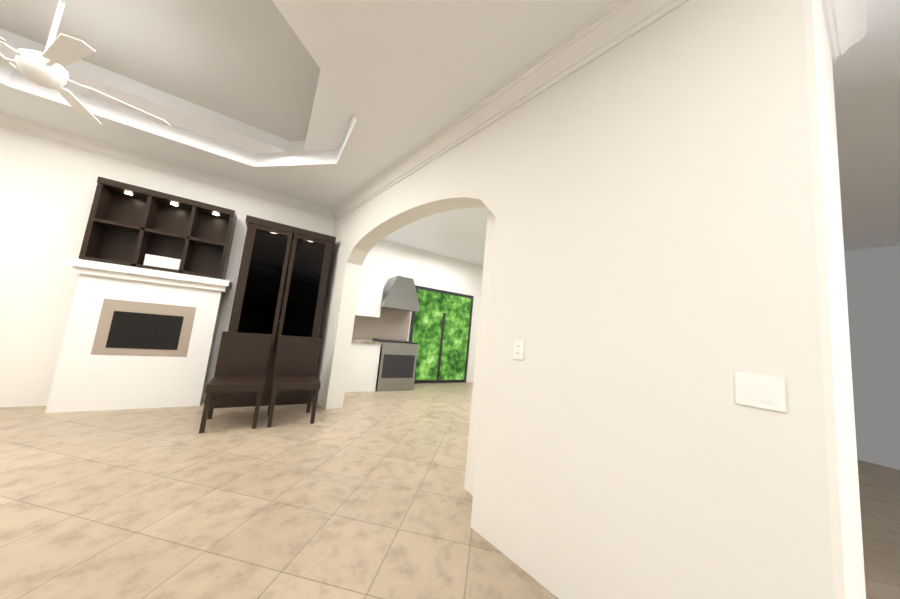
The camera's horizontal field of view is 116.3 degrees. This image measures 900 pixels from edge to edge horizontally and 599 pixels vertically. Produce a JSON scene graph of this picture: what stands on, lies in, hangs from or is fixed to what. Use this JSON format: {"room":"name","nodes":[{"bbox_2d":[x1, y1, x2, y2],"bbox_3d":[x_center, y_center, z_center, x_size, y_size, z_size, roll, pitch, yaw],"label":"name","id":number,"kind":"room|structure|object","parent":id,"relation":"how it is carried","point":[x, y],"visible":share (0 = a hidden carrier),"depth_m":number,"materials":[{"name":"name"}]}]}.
{"room":"living room","nodes":[
{"label":"living room","id":0,"kind":"room"},
{"bbox_2d":[0,126,334,406],"bbox_3d":[-5.573,-0.549,2.627,8.500,3.120,0.150,10,-8,-32],"label":"wall","id":1,"kind":"structure","parent":0,"point":[47,190],"depth_m":3.18,"materials":[{"name":"white paint"}]},
{"bbox_2d":[0,112,332,218],"bbox_3d":[-5.379,-2.037,2.684,8.160,0.126,0.090,10,-8,-32],"label":"crown molding","id":2,"kind":"structure","parent":1,"relation":"attached to","point":[15,123],"depth_m":3.61,"materials":[{"name":"white"}]},
{"bbox_2d":[362,240,482,381],"bbox_3d":[-0.204,0.476,6.994,5.600,3.120,0.150,10,-8,-32],"label":"wall","id":3,"kind":"structure","parent":0,"point":[423,268],"depth_m":6.83,"materials":[{"name":"white paint"}]},
{"bbox_2d":[355,267,384,318],"bbox_3d":[-1.868,-0.159,5.657,0.920,0.950,0.340,10,-8,-32],"label":"upper cabinet","id":4,"kind":"object","parent":3,"relation":"attached to","point":[371,282],"depth_m":5.63,"materials":[{"name":"white wood"}]},
{"bbox_2d":[381,276,419,310],"bbox_3d":[-1.098,-0.123,6.056,0.800,0.680,0.500,10,-8,-32],"label":"range hood","id":5,"kind":"object","parent":3,"relation":"attached to","point":[399,293],"depth_m":5.84,"materials":[{"name":"grey metal"}]},
{"bbox_2d":[409,285,473,383],"bbox_3d":[-0.202,0.900,6.857,1.720,2.250,0.041,10,-8,-32],"label":"door","id":6,"kind":"structure","parent":3,"relation":"in","point":[440,328],"depth_m":6.83,"materials":[{"name":"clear glass"}]},
{"bbox_2d":[0,382,899,598],"bbox_3d":[-0.863,1.339,0.838,15.000,0.100,17.000,10,-8,-32],"label":"floor","id":7,"kind":"structure","parent":0,"point":[363,495],"depth_m":1.86,"materials":[{"name":"tile"}]},
{"bbox_2d":[45,258,232,412],"bbox_3d":[-3.721,0.470,3.452,1.380,1.650,0.380,10,-8,-32],"label":"fireplace","id":8,"kind":"object","parent":7,"relation":"on","point":[137,338],"visible":1,"depth_m":3.31,"materials":[{"name":"white paint"}]},
{"bbox_2d":[78,176,236,279],"bbox_3d":[-3.625,-0.833,3.604,1.250,0.960,0.340,10,-8,-32],"label":"shelf","id":9,"kind":"object","parent":8,"relation":"on","point":[134,226],"visible":0.88,"depth_m":3.55,"materials":[{"name":"brown wood"}]},
{"bbox_2d":[199,331,271,432],"bbox_3d":[-2.410,0.899,3.197,0.500,1.000,0.500,10,-8,-32],"label":"chair","id":10,"kind":"object","parent":7,"relation":"on","point":[242,362],"visible":1,"depth_m":3.31,"materials":[{"name":"brown wood"}]},
{"bbox_2d":[214,215,335,407],"bbox_3d":[-2.540,0.208,4.169,1.160,2.560,0.480,10,-8,-32],"label":"display cabinet","id":11,"kind":"object","parent":7,"relation":"on","point":[281,285],"visible":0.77,"depth_m":3.98,"materials":[{"name":"brown wood"}]},
{"bbox_2d":[267,335,320,427],"bbox_3d":[-1.926,0.982,3.505,0.500,1.000,0.500,10,-8,-32],"label":"chair","id":12,"kind":"object","parent":7,"relation":"on","point":[296,363],"visible":1,"depth_m":3.63,"materials":[{"name":"brown wood"}]},
{"bbox_2d":[345,343,380,391],"bbox_3d":[-1.932,1.255,5.378,0.920,0.880,0.619,10,-8,-32],"label":"base cabinet","id":13,"kind":"object","parent":7,"relation":"on","point":[364,358],"depth_m":5.21,"materials":[{"name":"white wood"}]},
{"bbox_2d":[351,339,376,342],"bbox_3d":[-1.545,0.856,5.630,1.760,0.040,0.649,10,-8,-32],"label":"countertop","id":14,"kind":"structure","parent":13,"relation":"on","point":[353,340],"depth_m":5.35,"materials":[{"name":"beige stone"}]},
{"bbox_2d":[377,339,419,390],"bbox_3d":[-1.199,1.351,5.819,0.760,0.930,0.664,10,-8,-32],"label":"oven","id":15,"kind":"object","parent":7,"relation":"on","point":[383,354],"depth_m":5.53,"materials":[{"name":"grey metal"}]},
{"bbox_2d":[381,339,408,342],"bbox_3d":[-1.170,0.878,5.900,0.760,0.030,0.600,10,-8,-32],"label":"countertop","id":16,"kind":"structure","parent":15,"relation":"on","point":[382,340],"depth_m":5.71,"materials":[{"name":"beige stone"}]},
{"bbox_2d":[0,0,899,265],"bbox_3d":[-0.533,-2.011,1.218,15.000,0.444,17.000,10,-8,-32],"label":"ceiling","id":17,"kind":"structure","parent":0,"point":[330,104],"depth_m":2.44,"materials":[{"name":"white paint"}]},
{"bbox_2d":[0,0,170,125],"bbox_3d":[-2.747,-1.853,1.967,1.180,0.820,1.131,10,-8,-32],"label":"ceiling fan","id":18,"kind":"object","parent":17,"relation":"hanging from","point":[46,69],"visible":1,"depth_m":1.84,"materials":[{"name":"white plastic"}]},
{"bbox_2d":[312,0,833,598],"bbox_3d":[-0.459,-0.001,3.026,0.240,3.120,5.375,11,-9,-41],"label":"wall","id":19,"kind":"structure","parent":0,"point":[644,196],"depth_m":1.29,"materials":[{"name":"white paint"}]},
{"bbox_2d":[331,0,689,220],"bbox_3d":[-0.314,-1.496,2.917,0.921,0.158,5.143,10,-8,-32],"label":"crown molding","id":20,"kind":"structure","parent":19,"relation":"attached to","point":[613,25],"depth_m":1.93,"materials":[{"name":"white"}]},
{"bbox_2d":[513,340,524,359],"bbox_3d":[0.433,0.318,1.766,0.008,0.116,0.075,11,-9,-41],"label":"outlet","id":21,"kind":"object","parent":19,"relation":"attached to","point":[518,350],"visible":1,"depth_m":1.76,"materials":[{"name":"white plastic"}]},
{"bbox_2d":[735,372,785,411],"bbox_3d":[1.111,0.329,1.004,0.008,0.116,0.120,11,-9,-41],"label":"light switch","id":22,"kind":"object","parent":19,"relation":"attached to","point":[761,391],"visible":1,"depth_m":1.00,"materials":[{"name":"white plastic"}]},
{"bbox_2d":[464,0,865,598],"bbox_3d":[1.130,0.032,1.934,0.880,3.120,1.830,10,-8,-32],"label":"wall","id":23,"kind":"structure","parent":0,"point":[846,529],"depth_m":1.05,"materials":[{"name":"white paint"}]},
{"bbox_2d":[821,0,866,59],"bbox_3d":[1.795,-1.474,1.290,0.870,0.158,0.130,10,-8,-32],"label":"crown molding","id":24,"kind":"structure","parent":23,"relation":"attached to","point":[845,20],"depth_m":1.44,"materials":[{"name":"white paint"}]}
]}

